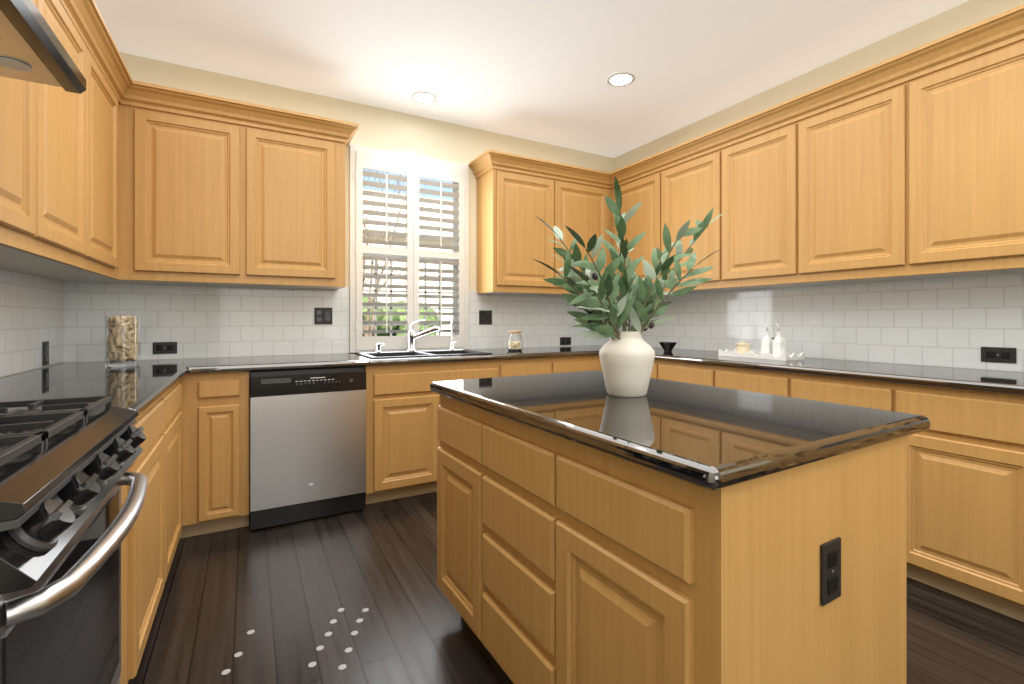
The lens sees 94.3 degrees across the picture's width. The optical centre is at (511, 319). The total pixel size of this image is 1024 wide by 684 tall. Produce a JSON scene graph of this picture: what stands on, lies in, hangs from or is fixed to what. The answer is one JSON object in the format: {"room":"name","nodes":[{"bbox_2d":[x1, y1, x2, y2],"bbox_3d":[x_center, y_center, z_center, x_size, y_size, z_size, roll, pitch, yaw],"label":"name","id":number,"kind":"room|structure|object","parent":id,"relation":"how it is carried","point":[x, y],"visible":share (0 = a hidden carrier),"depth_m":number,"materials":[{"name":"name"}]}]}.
{"room":"kitchen","nodes":[
{"label":"kitchen","id":0,"kind":"room"},
{"bbox_2d":[0,363,62,377],"bbox_3d":[-0.927,-0.215,-0.348,0.120,2.743,7.120,0,0,-29],"label":"wall","id":1,"kind":"structure","parent":0,"point":[30,370],"depth_m":2.29,"materials":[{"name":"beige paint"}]},
{"bbox_2d":[0,0,43,255],"bbox_3d":[-1.563,-0.751,1.259,0.322,1.063,0.439,0,0,-29],"label":"upper cabinet","id":2,"kind":"object","parent":1,"relation":"attached to","point":[21,101],"depth_m":1.46,"materials":[{"name":"brown wood"}]},
{"bbox_2d":[0,268,63,376],"bbox_3d":[-1.783,0.001,1.328,0.008,0.480,3.102,0,0,-29],"label":"tile","id":3,"kind":"structure","parent":1,"relation":"attached to","point":[31,306],"depth_m":2.25,"materials":[{"name":"white tile"}]},
{"bbox_2d":[43,341,48,365],"bbox_3d":[-2.386,0.170,2.434,0.007,0.121,0.071,0,0,-29],"label":"electrical outlet","id":4,"kind":"object","parent":3,"relation":"attached to","point":[45,344],"depth_m":2.43,"materials":[{"name":"black plastic"}]},
{"bbox_2d":[0,0,85,93],"bbox_3d":[-1.173,-0.702,0.785,0.545,0.221,0.756,0,0,-29],"label":"range hood","id":5,"kind":"object","parent":1,"relation":"attached to","point":[32,48],"visible":1,"depth_m":1.06,"materials":[{"name":"silver metal"}]},
{"bbox_2d":[0,0,91,271],"bbox_3d":[-1.801,-0.751,1.688,0.322,1.063,0.544,0,0,-29],"label":"upper cabinet","id":6,"kind":"object","parent":1,"relation":"attached to","point":[67,115],"depth_m":1.83,"materials":[{"name":"brown wood"}]},
{"bbox_2d":[3,16,123,279],"bbox_3d":[-2.067,-0.751,2.168,0.322,1.063,0.553,0,0,-29],"label":"upper cabinet","id":7,"kind":"object","parent":1,"relation":"attached to","point":[107,78],"depth_m":2.29,"materials":[{"name":"brown wood"}]},
{"bbox_2d":[68,52,613,494],"bbox_3d":[-0.801,-0.215,3.724,4.050,2.743,0.120,0,0,-29],"label":"wall","id":8,"kind":"structure","parent":0,"point":[390,130],"depth_m":3.55,"materials":[{"name":"beige paint"}]},
{"bbox_2d":[124,80,247,286],"bbox_3d":[-1.941,-0.751,2.837,0.586,1.063,0.322,0,0,-29],"label":"upper cabinet","id":9,"kind":"object","parent":8,"relation":"attached to","point":[186,153],"depth_m":2.70,"materials":[{"name":"brown wood"}]},
{"bbox_2d":[248,104,347,288],"bbox_3d":[-1.427,-0.751,3.122,0.589,1.063,0.322,0,0,-29],"label":"upper cabinet","id":10,"kind":"object","parent":8,"relation":"attached to","point":[297,161],"depth_m":2.98,"materials":[{"name":"brown wood"}]},
{"bbox_2d":[64,281,610,362],"bbox_3d":[-0.770,0.001,3.668,4.050,0.480,0.008,0,0,-29],"label":"tile","id":11,"kind":"structure","parent":8,"relation":"attached to","point":[195,321],"depth_m":3.12,"materials":[{"name":"white tile"}]},
{"bbox_2d":[153,342,176,353],"bbox_3d":[-2.124,0.170,2.907,0.121,0.071,0.007,0,0,-29],"label":"electrical outlet","id":12,"kind":"object","parent":11,"relation":"attached to","point":[158,347],"depth_m":2.91,"materials":[{"name":"black plastic"}]},
{"bbox_2d":[314,308,331,323],"bbox_3d":[-1.329,-0.027,3.348,0.117,0.117,0.008,0,0,-29],"label":"electrical outlet","id":13,"kind":"object","parent":11,"relation":"attached to","point":[321,315],"depth_m":3.35,"materials":[{"name":"black plastic"}]},
{"bbox_2d":[479,310,491,324],"bbox_3d":[-0.220,-0.021,3.963,0.117,0.117,0.008,0,0,-29],"label":"electrical outlet","id":14,"kind":"object","parent":11,"relation":"attached to","point":[485,316],"depth_m":3.96,"materials":[{"name":"black plastic"}]},
{"bbox_2d":[560,337,570,344],"bbox_3d":[0.492,0.194,4.357,0.121,0.071,0.007,0,0,-29],"label":"electrical outlet","id":15,"kind":"object","parent":11,"relation":"attached to","point":[563,340],"depth_m":4.35,"materials":[{"name":"black plastic"}]},
{"bbox_2d":[350,144,468,352],"bbox_3d":[-0.794,-0.516,3.712,0.930,1.505,0.144,0,0,-29],"label":"window","id":16,"kind":"structure","parent":8,"relation":"in","point":[353,148],"depth_m":3.69,"materials":[{"name":"white wood"}]},
{"bbox_2d":[356,150,464,349],"bbox_3d":[-0.759,-0.504,3.648,0.858,1.448,0.075,0,0,-29],"label":"window shutters","id":17,"kind":"object","parent":16,"relation":"attached to","point":[413,171],"visible":1,"depth_m":3.63,"materials":[{"name":"white wood"}]},
{"bbox_2d":[476,152,555,295],"bbox_3d":[0.031,-0.751,3.930,0.565,1.063,0.322,0,0,-29],"label":"upper cabinet","id":18,"kind":"object","parent":8,"relation":"attached to","point":[511,190],"depth_m":3.78,"materials":[{"name":"brown wood"}]},
{"bbox_2d":[556,164,611,295],"bbox_3d":[0.545,-0.751,4.215,0.610,1.063,0.322,0,0,-29],"label":"upper cabinet","id":19,"kind":"object","parent":8,"relation":"attached to","point":[581,206],"depth_m":4.06,"materials":[{"name":"brown wood"}]},
{"bbox_2d":[94,0,968,157],"bbox_3d":[0.925,-1.627,0.610,4.290,0.080,7.240,0,0,-29],"label":"ceiling","id":20,"kind":"structure","parent":0,"point":[542,71],"depth_m":2.79,"materials":[{"name":"white paint"}]},
{"bbox_2d":[411,91,436,103],"bbox_3d":[-0.627,-1.583,3.388,0.179,0.008,0.179,0,0,-35],"label":"recessed light","id":21,"kind":"object","parent":20,"relation":"in","point":[421,97],"depth_m":3.38,"materials":[{"name":"white glass"}]},
{"bbox_2d":[607,72,634,86],"bbox_3d":[0.717,-1.583,3.128,0.179,0.008,0.179,0,0,-35],"label":"recessed light","id":22,"kind":"object","parent":20,"relation":"in","point":[614,80],"depth_m":3.13,"materials":[{"name":"white glass"}]},
{"bbox_2d":[128,491,1023,683],"bbox_3d":[0.925,1.186,0.610,4.290,0.060,7.240,0,0,-29],"label":"floor","id":23,"kind":"structure","parent":0,"point":[286,592],"depth_m":1.83,"materials":[{"name":"brown wood"}]},
{"bbox_2d":[0,395,147,683],"bbox_3d":[-1.095,0.677,0.828,0.702,0.956,0.752,0,0,-29],"label":"stove","id":24,"kind":"object","parent":23,"relation":"on","point":[67,521],"visible":1,"depth_m":0.85,"materials":[{"name":"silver metal"}]},
{"bbox_2d":[120,388,171,683],"bbox_3d":[-1.491,0.719,1.443,0.627,0.872,0.691,0,0,-29],"label":"base cabinet","id":25,"kind":"object","parent":23,"relation":"on","point":[146,550],"depth_m":1.59,"materials":[{"name":"brown wood"}]},
{"bbox_2d":[0,365,195,418],"bbox_3d":[-1.620,0.261,1.712,0.660,0.040,1.286,0,0,-29],"label":"countertop","id":26,"kind":"structure","parent":25,"relation":"on","point":[144,385],"depth_m":1.80,"materials":[{"name":"stone"}]},
{"bbox_2d":[171,374,187,560],"bbox_3d":[-1.790,0.719,1.983,0.627,0.872,0.545,0,0,-29],"label":"base cabinet","id":27,"kind":"object","parent":23,"relation":"on","point":[180,389],"depth_m":2.32,"materials":[{"name":"brown wood"}]},
{"bbox_2d":[188,372,249,536],"bbox_3d":[-1.720,0.719,2.785,0.312,0.872,0.627,0,0,-29],"label":"base cabinet","id":28,"kind":"object","parent":23,"relation":"on","point":[218,403],"depth_m":2.53,"materials":[{"name":"brown wood"}]},
{"bbox_2d":[41,345,599,373],"bbox_3d":[-0.897,0.261,3.223,3.390,0.040,0.657,0,0,-29],"label":"countertop","id":29,"kind":"structure","parent":28,"relation":"on","point":[288,362],"depth_m":2.90,"materials":[{"name":"stone"}]},
{"bbox_2d":[105,315,139,366],"bbox_3d":[-2.051,0.107,2.505,0.144,0.266,0.144,0,0,-29],"label":"jar","id":30,"kind":"object","parent":29,"relation":"on","point":[122,341],"visible":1,"depth_m":2.45,"materials":[{"name":"clear glass"}]},
{"bbox_2d":[376,320,455,351],"bbox_3d":[-0.692,0.115,3.548,0.621,0.237,0.162,0,0,-29],"label":"faucet","id":31,"kind":"object","parent":29,"relation":"on","point":[412,335],"visible":1,"depth_m":3.55,"materials":[{"name":"silver metal"}]},
{"bbox_2d":[355,349,492,358],"bbox_3d":[-0.636,0.335,3.396,0.840,0.202,0.543,0,0,-29],"label":"sink","id":32,"kind":"object","parent":29,"relation":"in","point":[400,354],"visible":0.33,"depth_m":3.42,"materials":[{"name":"silver metal"}]},
{"bbox_2d":[507,331,522,350],"bbox_3d":[0.022,0.162,3.734,0.128,0.156,0.128,0,0,-29],"label":"pasta jar","id":33,"kind":"object","parent":29,"relation":"on","point":[514,341],"visible":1,"depth_m":3.69,"materials":[{"name":"clear glass"}]},
{"bbox_2d":[250,366,365,529],"bbox_3d":[-1.288,0.716,2.971,0.612,0.856,0.593,0,0,-29],"label":"dishwasher","id":34,"kind":"object","parent":23,"relation":"on","point":[307,444],"visible":0.96,"depth_m":2.71,"materials":[{"name":"silver metal"}]},
{"bbox_2d":[456,358,555,379],"bbox_3d":[-0.063,0.719,3.703,0.481,0.872,0.627,0,0,-29],"label":"base cabinet","id":35,"kind":"object","parent":23,"relation":"on","point":[514,367],"depth_m":3.35,"materials":[{"name":"brown wood"}]},
{"bbox_2d":[556,356,601,372],"bbox_3d":[0.383,0.719,3.951,0.539,0.872,0.627,0,0,-29],"label":"base cabinet","id":36,"kind":"object","parent":23,"relation":"on","point":[579,363],"depth_m":3.67,"materials":[{"name":"brown wood"}]},
{"bbox_2d":[437,394,905,683],"bbox_3d":[0.336,0.719,1.510,0.739,0.873,1.244,0,0,-31],"label":"kitchen island","id":37,"kind":"object","parent":23,"relation":"on","point":[560,560],"visible":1,"depth_m":1.03,"materials":[{"name":"brown wood"}]},
{"bbox_2d":[430,370,929,490],"bbox_3d":[0.366,0.261,1.530,0.855,0.040,1.280,0,0,-31],"label":"island countertop","id":38,"kind":"structure","parent":37,"relation":"on","point":[713,438],"depth_m":1.14,"materials":[{"name":"stone"}]},
{"bbox_2d":[599,331,654,396],"bbox_3d":[0.371,0.138,1.538,0.176,0.204,0.176,0,0,-29],"label":"vase","id":39,"kind":"object","parent":38,"relation":"on","point":[627,360],"visible":0.92,"depth_m":1.48,"materials":[{"name":"white ceramic"}]},
{"bbox_2d":[533,176,725,339],"bbox_3d":[0.411,-0.155,1.560,0.787,0.534,0.511,0,0,-29],"label":"plant","id":40,"kind":"object","parent":39,"relation":"in","point":[609,312],"visible":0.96,"depth_m":1.48,"materials":[{"name":"green plant"}]},
{"bbox_2d":[821,537,840,605],"bbox_3d":[0.657,0.516,0.976,0.072,0.122,0.008,0,0,-31],"label":"outlet","id":41,"kind":"object","parent":37,"relation":"attached to","point":[830,570],"visible":1,"depth_m":0.97,"materials":[{"name":"black plastic"}]},
{"bbox_2d":[652,360,707,385],"bbox_3d":[1.401,0.719,3.278,0.627,0.872,0.465,0,0,-29],"label":"base cabinet","id":42,"kind":"object","parent":23,"relation":"on","point":[665,370],"depth_m":3.15,"materials":[{"name":"brown wood"}]},
{"bbox_2d":[708,365,783,395],"bbox_3d":[1.627,0.719,2.871,0.627,0.872,0.465,0,0,-29],"label":"base cabinet","id":43,"kind":"object","parent":23,"relation":"on","point":[759,381],"depth_m":2.73,"materials":[{"name":"brown wood"}]},
{"bbox_2d":[784,373,887,409],"bbox_3d":[1.852,0.719,2.464,0.627,0.872,0.465,0,0,-29],"label":"base cabinet","id":44,"kind":"object","parent":23,"relation":"on","point":[861,393],"depth_m":2.31,"materials":[{"name":"brown wood"}]},
{"bbox_2d":[888,383,1023,621],"bbox_3d":[2.077,0.719,2.058,0.627,0.872,0.465,0,0,-29],"label":"base cabinet","id":45,"kind":"object","parent":23,"relation":"on","point":[964,496],"depth_m":1.90,"materials":[{"name":"brown wood"}]},
{"bbox_2d":[596,345,1023,395],"bbox_3d":[1.802,0.261,2.524,0.654,0.040,4.497,0,0,-29],"label":"countertop","id":46,"kind":"structure","parent":45,"relation":"on","point":[988,381],"depth_m":2.31,"materials":[{"name":"stone"}]},
{"bbox_2d":[659,342,676,351],"bbox_3d":[1.191,0.205,3.627,0.134,0.070,0.134,0,0,-29],"label":"bowl","id":47,"kind":"object","parent":46,"relation":"on","point":[668,346],"visible":1,"depth_m":3.59,"materials":[{"name":"black ceramic"}]},
{"bbox_2d":[718,324,803,360],"bbox_3d":[1.583,0.131,3.044,0.190,0.218,0.460,0,0,-29],"label":"tray","id":48,"kind":"object","parent":46,"relation":"on","point":[772,349],"visible":1,"depth_m":2.97,"materials":[{"name":"white ceramic"}]},
{"bbox_2d":[614,0,1023,372],"bbox_3d":[2.720,-0.215,1.673,0.120,2.743,7.120,0,0,-29],"label":"wall","id":49,"kind":"structure","parent":0,"point":[956,18],"depth_m":2.87,"materials":[{"name":"beige paint"}]},
{"bbox_2d":[612,156,663,295],"bbox_3d":[1.164,-0.751,4.019,0.322,1.063,0.542,0,0,-29],"label":"upper cabinet","id":50,"kind":"object","parent":49,"relation":"attached to","point":[637,182],"depth_m":3.90,"materials":[{"name":"brown wood"}]},
{"bbox_2d":[656,132,715,292],"bbox_3d":[1.427,-0.751,3.546,0.322,1.063,0.540,0,0,-29],"label":"upper cabinet","id":51,"kind":"object","parent":49,"relation":"attached to","point":[686,173],"depth_m":3.46,"materials":[{"name":"brown wood"}]},
{"bbox_2d":[716,100,807,290],"bbox_3d":[1.682,-0.751,3.085,0.322,1.063,0.515,0,0,-29],"label":"upper cabinet","id":52,"kind":"object","parent":49,"relation":"attached to","point":[754,153],"depth_m":3.01,"materials":[{"name":"brown wood"}]},
{"bbox_2d":[615,273,1023,371],"bbox_3d":[2.113,0.001,2.636,0.008,0.480,4.592,0,0,-29],"label":"tile","id":53,"kind":"structure","parent":49,"relation":"attached to","point":[956,322],"depth_m":2.73,"materials":[{"name":"white tile"}]},
{"bbox_2d":[981,347,1015,362],"bbox_3d":[2.312,0.165,2.259,0.007,0.071,0.121,0,0,-29],"label":"electrical outlet","id":54,"kind":"object","parent":53,"relation":"attached to","point":[988,354],"depth_m":2.26,"materials":[{"name":"black plastic"}]},
{"bbox_2d":[792,56,899,285],"bbox_3d":[1.936,-0.751,2.628,0.322,1.063,0.530,0,0,-29],"label":"upper cabinet","id":55,"kind":"object","parent":49,"relation":"attached to","point":[846,133],"depth_m":2.54,"materials":[{"name":"brown wood"}]},
{"bbox_2d":[900,4,1023,279],"bbox_3d":[2.195,-0.751,2.160,0.322,1.063,0.540,0,0,-29],"label":"upper cabinet","id":56,"kind":"object","parent":49,"relation":"attached to","point":[906,164],"depth_m":2.13,"materials":[{"name":"brown wood"}]},
{"label":"outside","id":57,"kind":"structure","parent":0,"visible":0},
{"bbox_3d":[-3.779,1.206,10.076,11.000,0.060,13.880,0,0,-29],"label":"ground","id":58,"kind":"structure","parent":57,"visible":0},
{"bbox_2d":[363,297,437,335],"bbox_3d":[-4.287,0.305,10.576,5.668,1.743,1.801,0,0,-29],"label":"hedge","id":59,"kind":"object","parent":58,"relation":"on","point":[402,318],"visible":0.02,"depth_m":11.01,"materials":[{"name":"green plant"}]},
{"bbox_2d":[363,169,447,335],"bbox_3d":[-2.869,-1.671,7.292,4.609,5.710,2.590,0,0,-29],"label":"tree","id":60,"kind":"object","parent":58,"relation":"on","point":[365,327],"visible":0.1,"depth_m":7.60,"materials":[{"name":"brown plant"}]},
{"bbox_2d":[363,189,451,334],"bbox_3d":[-5.253,-1.434,12.735,10.600,5.220,2.800,0,0,-29],"label":"house","id":61,"kind":"structure","parent":58,"relation":"on","point":[421,265],"depth_m":13.17,"materials":[{"name":"grey"}]}
]}

